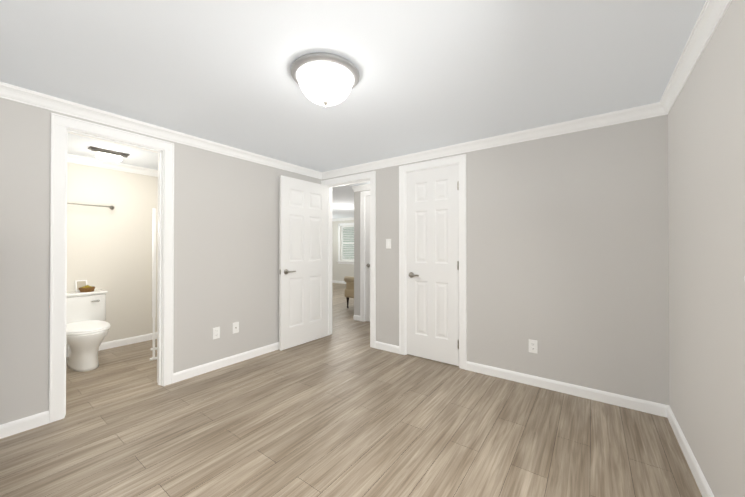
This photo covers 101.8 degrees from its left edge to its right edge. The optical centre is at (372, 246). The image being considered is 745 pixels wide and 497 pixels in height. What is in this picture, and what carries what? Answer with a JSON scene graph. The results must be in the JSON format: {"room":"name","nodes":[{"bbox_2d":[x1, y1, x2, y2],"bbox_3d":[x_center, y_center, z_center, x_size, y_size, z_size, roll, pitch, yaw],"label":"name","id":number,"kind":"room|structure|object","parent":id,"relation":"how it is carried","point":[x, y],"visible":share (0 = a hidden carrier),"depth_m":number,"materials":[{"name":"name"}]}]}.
{"room":"empty bedroom","nodes":[
{"label":"empty bedroom","id":0,"kind":"room"},
{"bbox_2d":[66,162,157,349],"bbox_3d":[-3.197,0.103,3.805,0.120,2.270,2.440,0,0,36],"label":"wall","id":1,"kind":"structure","parent":0,"point":[109,250],"depth_m":3.74,"materials":[{"name":"white paint"}]},
{"bbox_2d":[67,203,114,209],"bbox_3d":[-3.374,-0.480,3.393,0.082,0.048,0.768,0,0,36],"label":"towel rail","id":2,"kind":"object","parent":1,"relation":"attached to","point":[111,207],"visible":0.48,"depth_m":3.52,"materials":[{"name":"grey metal"}]},
{"bbox_2d":[66,332,156,356],"bbox_3d":[-3.143,1.195,3.759,0.014,0.085,2.200,0,0,36],"label":"baseboard","id":3,"kind":"structure","parent":1,"relation":"attached to","point":[121,342],"depth_m":3.79,"materials":[{"name":"white wood"}]},
{"bbox_2d":[67,154,157,176],"bbox_3d":[-3.129,-0.990,3.762,0.050,0.085,2.200,0,0,36],"label":"crown molding","id":4,"kind":"structure","parent":1,"relation":"attached to","point":[82,160],"depth_m":3.65,"materials":[{"name":"white wood"}]},
{"bbox_2d":[0,98,321,424],"bbox_3d":[-1.774,0.097,2.889,0.120,2.270,3.690,0,0,36],"label":"wall","id":5,"kind":"structure","parent":0,"point":[226,242],"depth_m":2.83,"materials":[{"name":"grey paint"}]},
{"bbox_2d":[0,410,48,438],"bbox_3d":[-2.484,1.183,1.790,0.014,0.085,0.786,0,0,36],"label":"baseboard","id":6,"kind":"structure","parent":5,"relation":"attached to","point":[42,418],"depth_m":2.01,"materials":[{"name":"white wood"}]},
{"bbox_2d":[49,113,173,422],"bbox_3d":[-2.082,0.147,2.464,0.162,2.165,0.770,0,0,36],"label":"door frame","id":7,"kind":"structure","parent":5,"relation":"attached to","point":[62,126],"depth_m":2.21,"materials":[{"name":"white wood"}]},
{"bbox_2d":[0,82,319,178],"bbox_3d":[-1.705,-0.996,2.846,0.050,0.085,3.330,0,0,36],"label":"crown molding","id":8,"kind":"structure","parent":5,"relation":"attached to","point":[7,91],"depth_m":2.47,"materials":[{"name":"white wood"}]},
{"bbox_2d":[213,327,219,338],"bbox_3d":[-1.574,0.870,3.051,0.009,0.115,0.070,0,0,36],"label":"electrical outlet","id":9,"kind":"object","parent":5,"relation":"attached to","point":[216,332],"visible":1,"depth_m":3.05,"materials":[{"name":"white plastic"}]},
{"bbox_2d":[173,342,278,382],"bbox_3d":[-1.254,1.193,3.484,0.014,0.085,1.866,0,0,36],"label":"baseboard","id":10,"kind":"structure","parent":5,"relation":"attached to","point":[201,369],"depth_m":3.09,"materials":[{"name":"white wood"}]},
{"bbox_2d":[233,322,238,333],"bbox_3d":[-1.450,0.861,3.215,0.016,0.115,0.070,0,0,36],"label":"outlet","id":11,"kind":"object","parent":5,"relation":"attached to","point":[235,327],"visible":1,"depth_m":3.21,"materials":[{"name":"white plastic"}]},
{"bbox_2d":[332,220,353,280],"bbox_3d":[0.781,0.137,9.270,10.520,2.270,0.120,0,0,36],"label":"wall","id":12,"kind":"structure","parent":0,"point":[340,272],"depth_m":10.66,"materials":[{"name":"white paint"}]},
{"bbox_2d":[337,223,353,263],"bbox_3d":[-0.722,-0.107,10.325,1.190,1.410,0.180,0,0,36],"label":"window","id":13,"kind":"structure","parent":12,"relation":"in","point":[347,243],"depth_m":10.49,"materials":[{"name":"white"}]},
{"bbox_2d":[0,283,701,496],"bbox_3d":[-1.672,1.280,5.780,10.640,0.060,8.640,0,0,36],"label":"floor","id":14,"kind":"structure","parent":0,"point":[344,409],"depth_m":1.97,"materials":[{"name":"wood"}]},
{"bbox_2d":[66,289,109,371],"bbox_3d":[-3.070,0.871,3.201,0.796,0.726,0.490,0,0,36],"label":"toilet","id":15,"kind":"object","parent":14,"relation":"on","point":[87,327],"visible":0.62,"depth_m":3.10,"materials":[{"name":"white ceramic"}]},
{"bbox_2d":[75,280,86,291],"bbox_3d":[-3.332,0.447,3.462,0.033,0.124,0.100,0,0,36],"label":"picture frame","id":16,"kind":"object","parent":15,"relation":"on","point":[79,283],"visible":0.67,"depth_m":3.45,"materials":[{"name":"white wood"}]},
{"bbox_2d":[79,285,94,291],"bbox_3d":[-3.236,0.472,3.429,0.140,0.073,0.140,0,0,36],"label":"basket","id":17,"kind":"object","parent":15,"relation":"on","point":[87,288],"visible":1,"depth_m":3.40,"materials":[{"name":"wicker"}]},
{"bbox_2d":[150,208,156,359],"bbox_3d":[-2.508,0.408,3.476,0.070,1.655,0.424,0,0,-35],"label":"shower door","id":18,"kind":"structure","parent":14,"relation":"on","point":[154,348],"depth_m":3.31,"materials":[{"name":"white"}]},
{"bbox_2d":[344,276,353,307],"bbox_3d":[-0.115,0.823,6.235,0.690,0.860,0.664,0,0,36],"label":"chair","id":19,"kind":"object","parent":14,"relation":"on","point":[349,289],"visible":0.12,"depth_m":6.11,"materials":[{"name":"beige fabric"}]},
{"bbox_2d":[0,0,705,218],"bbox_3d":[-1.672,-1.060,5.795,10.640,0.080,8.640,0,0,36],"label":"ceiling","id":20,"kind":"structure","parent":0,"point":[434,74],"depth_m":1.74,"materials":[{"name":"white paint"}]},
{"bbox_2d":[88,146,129,161],"bbox_3d":[-2.847,-0.989,3.273,0.100,0.092,0.330,0,0,36],"label":"bathroom ceiling light","id":21,"kind":"object","parent":20,"relation":"attached to","point":[111,155],"visible":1,"depth_m":3.24,"materials":[{"name":"white glass"}]},
{"bbox_2d":[291,52,359,106],"bbox_3d":[-0.282,-0.942,1.819,0.408,0.204,0.408,0,0,36],"label":"ceiling light","id":22,"kind":"object","parent":20,"relation":"attached to","point":[325,79],"visible":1,"depth_m":1.71,"materials":[{"name":"white glass"}]},
{"bbox_2d":[354,190,369,315],"bbox_3d":[1.234,0.105,4.123,3.740,2.270,0.120,0,0,36],"label":"wall","id":23,"kind":"structure","parent":0,"point":[357,253],"depth_m":5.13,"materials":[{"name":"grey paint"}]},
{"bbox_2d":[360,191,369,321],"bbox_3d":[0.208,0.162,4.854,0.920,2.165,0.141,0,0,36],"label":"door frame","id":24,"kind":"structure","parent":23,"relation":"attached to","point":[363,194],"depth_m":5.05,"materials":[{"name":"white wood"}]},
{"bbox_2d":[365,196,369,321],"bbox_3d":[0.198,0.198,4.832,0.765,2.069,0.135,0,0,36],"label":"hall door","id":25,"kind":"structure","parent":23,"relation":"in","point":[367,258],"depth_m":5.01,"materials":[{"name":"white wood"}]},
{"bbox_2d":[322,115,668,404],"bbox_3d":[-2.085,0.112,5.321,10.520,2.270,0.120,0,0,36],"label":"wall","id":26,"kind":"structure","parent":0,"point":[567,255],"depth_m":2.54,"materials":[{"name":"grey paint"}]},
{"bbox_2d":[279,175,327,350],"bbox_3d":[-0.862,0.192,3.891,0.137,2.069,0.776,0,0,36],"label":"hall door","id":27,"kind":"structure","parent":26,"relation":"in","point":[303,261],"depth_m":3.83,"materials":[{"name":"white painted wood"},{"name":"satin nickel"}]},
{"bbox_2d":[321,171,375,347],"bbox_3d":[-0.300,0.157,4.025,0.929,2.165,0.162,0,0,36],"label":"door frame","id":28,"kind":"structure","parent":26,"relation":"attached to","point":[353,179],"depth_m":3.74,"materials":[{"name":"white wood"}]},
{"bbox_2d":[332,184,369,320],"bbox_3d":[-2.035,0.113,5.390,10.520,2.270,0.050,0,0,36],"label":"trim","id":29,"kind":"structure","parent":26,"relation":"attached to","point":[356,189],"depth_m":4.04,"materials":[{"name":"white wood"}]},
{"bbox_2d":[375,341,398,353],"bbox_3d":[0.174,1.194,3.592,0.342,0.085,0.014,0,0,36],"label":"baseboard","id":30,"kind":"structure","parent":26,"relation":"attached to","point":[378,345],"depth_m":3.59,"materials":[{"name":"white wood"}]},
{"bbox_2d":[386,239,390,248],"bbox_3d":[0.187,-0.035,3.588,0.070,0.115,0.018,0,0,36],"label":"light switch","id":31,"kind":"object","parent":26,"relation":"attached to","point":[388,243],"visible":1,"depth_m":3.59,"materials":[{"name":"white plastic"}]},
{"bbox_2d":[406,164,458,365],"bbox_3d":[0.650,0.188,3.293,0.625,2.069,0.135,0,0,36],"label":"closet door","id":32,"kind":"structure","parent":26,"relation":"in","point":[432,264],"depth_m":3.27,"materials":[{"name":"white painted wood"},{"name":"satin nickel"}]},
{"bbox_2d":[399,154,466,369],"bbox_3d":[0.660,0.152,3.315,0.780,2.165,0.141,0,0,36],"label":"trim","id":33,"kind":"structure","parent":26,"relation":"attached to","point":[460,160],"depth_m":3.15,"materials":[{"name":"white wood"}]},
{"bbox_2d":[320,103,668,179],"bbox_3d":[0.698,-0.993,3.203,3.520,0.085,0.050,0,0,36],"label":"crown molding","id":34,"kind":"structure","parent":26,"relation":"attached to","point":[645,111],"depth_m":2.77,"materials":[{"name":"white wood"}]},
{"bbox_2d":[529,339,536,352],"bbox_3d":[1.426,0.886,2.688,0.070,0.115,0.009,0,0,36],"label":"electrical outlet","id":35,"kind":"object","parent":26,"relation":"attached to","point":[532,346],"visible":1,"depth_m":2.69,"materials":[{"name":"white plastic"}]},
{"bbox_2d":[466,361,663,416],"bbox_3d":[1.521,1.188,2.615,1.431,0.085,0.014,0,0,36],"label":"baseboard","id":36,"kind":"structure","parent":26,"relation":"attached to","point":[641,405],"depth_m":2.51,"materials":[{"name":"white wood"}]},
{"bbox_2d":[668,0,744,496],"bbox_3d":[2.585,0.096,2.698,0.120,2.270,8.640,0,0,36],"label":"wall","id":37,"kind":"structure","parent":0,"point":[706,176],"depth_m":1.40,"materials":[{"name":"grey paint"}]},
{"bbox_2d":[664,404,713,496],"bbox_3d":[1.127,1.177,0.796,0.014,0.085,3.420,0,0,36],"label":"baseboard","id":38,"kind":"structure","parent":37,"relation":"attached to","point":[698,475],"depth_m":1.69,"materials":[{"name":"white wood"}]},
{"bbox_2d":[656,0,731,115],"bbox_3d":[1.103,-1.008,0.808,0.050,0.085,3.330,0,0,36],"label":"crown molding","id":39,"kind":"structure","parent":37,"relation":"attached to","point":[712,13],"depth_m":1.54,"materials":[{"name":"white wood"}]}
]}

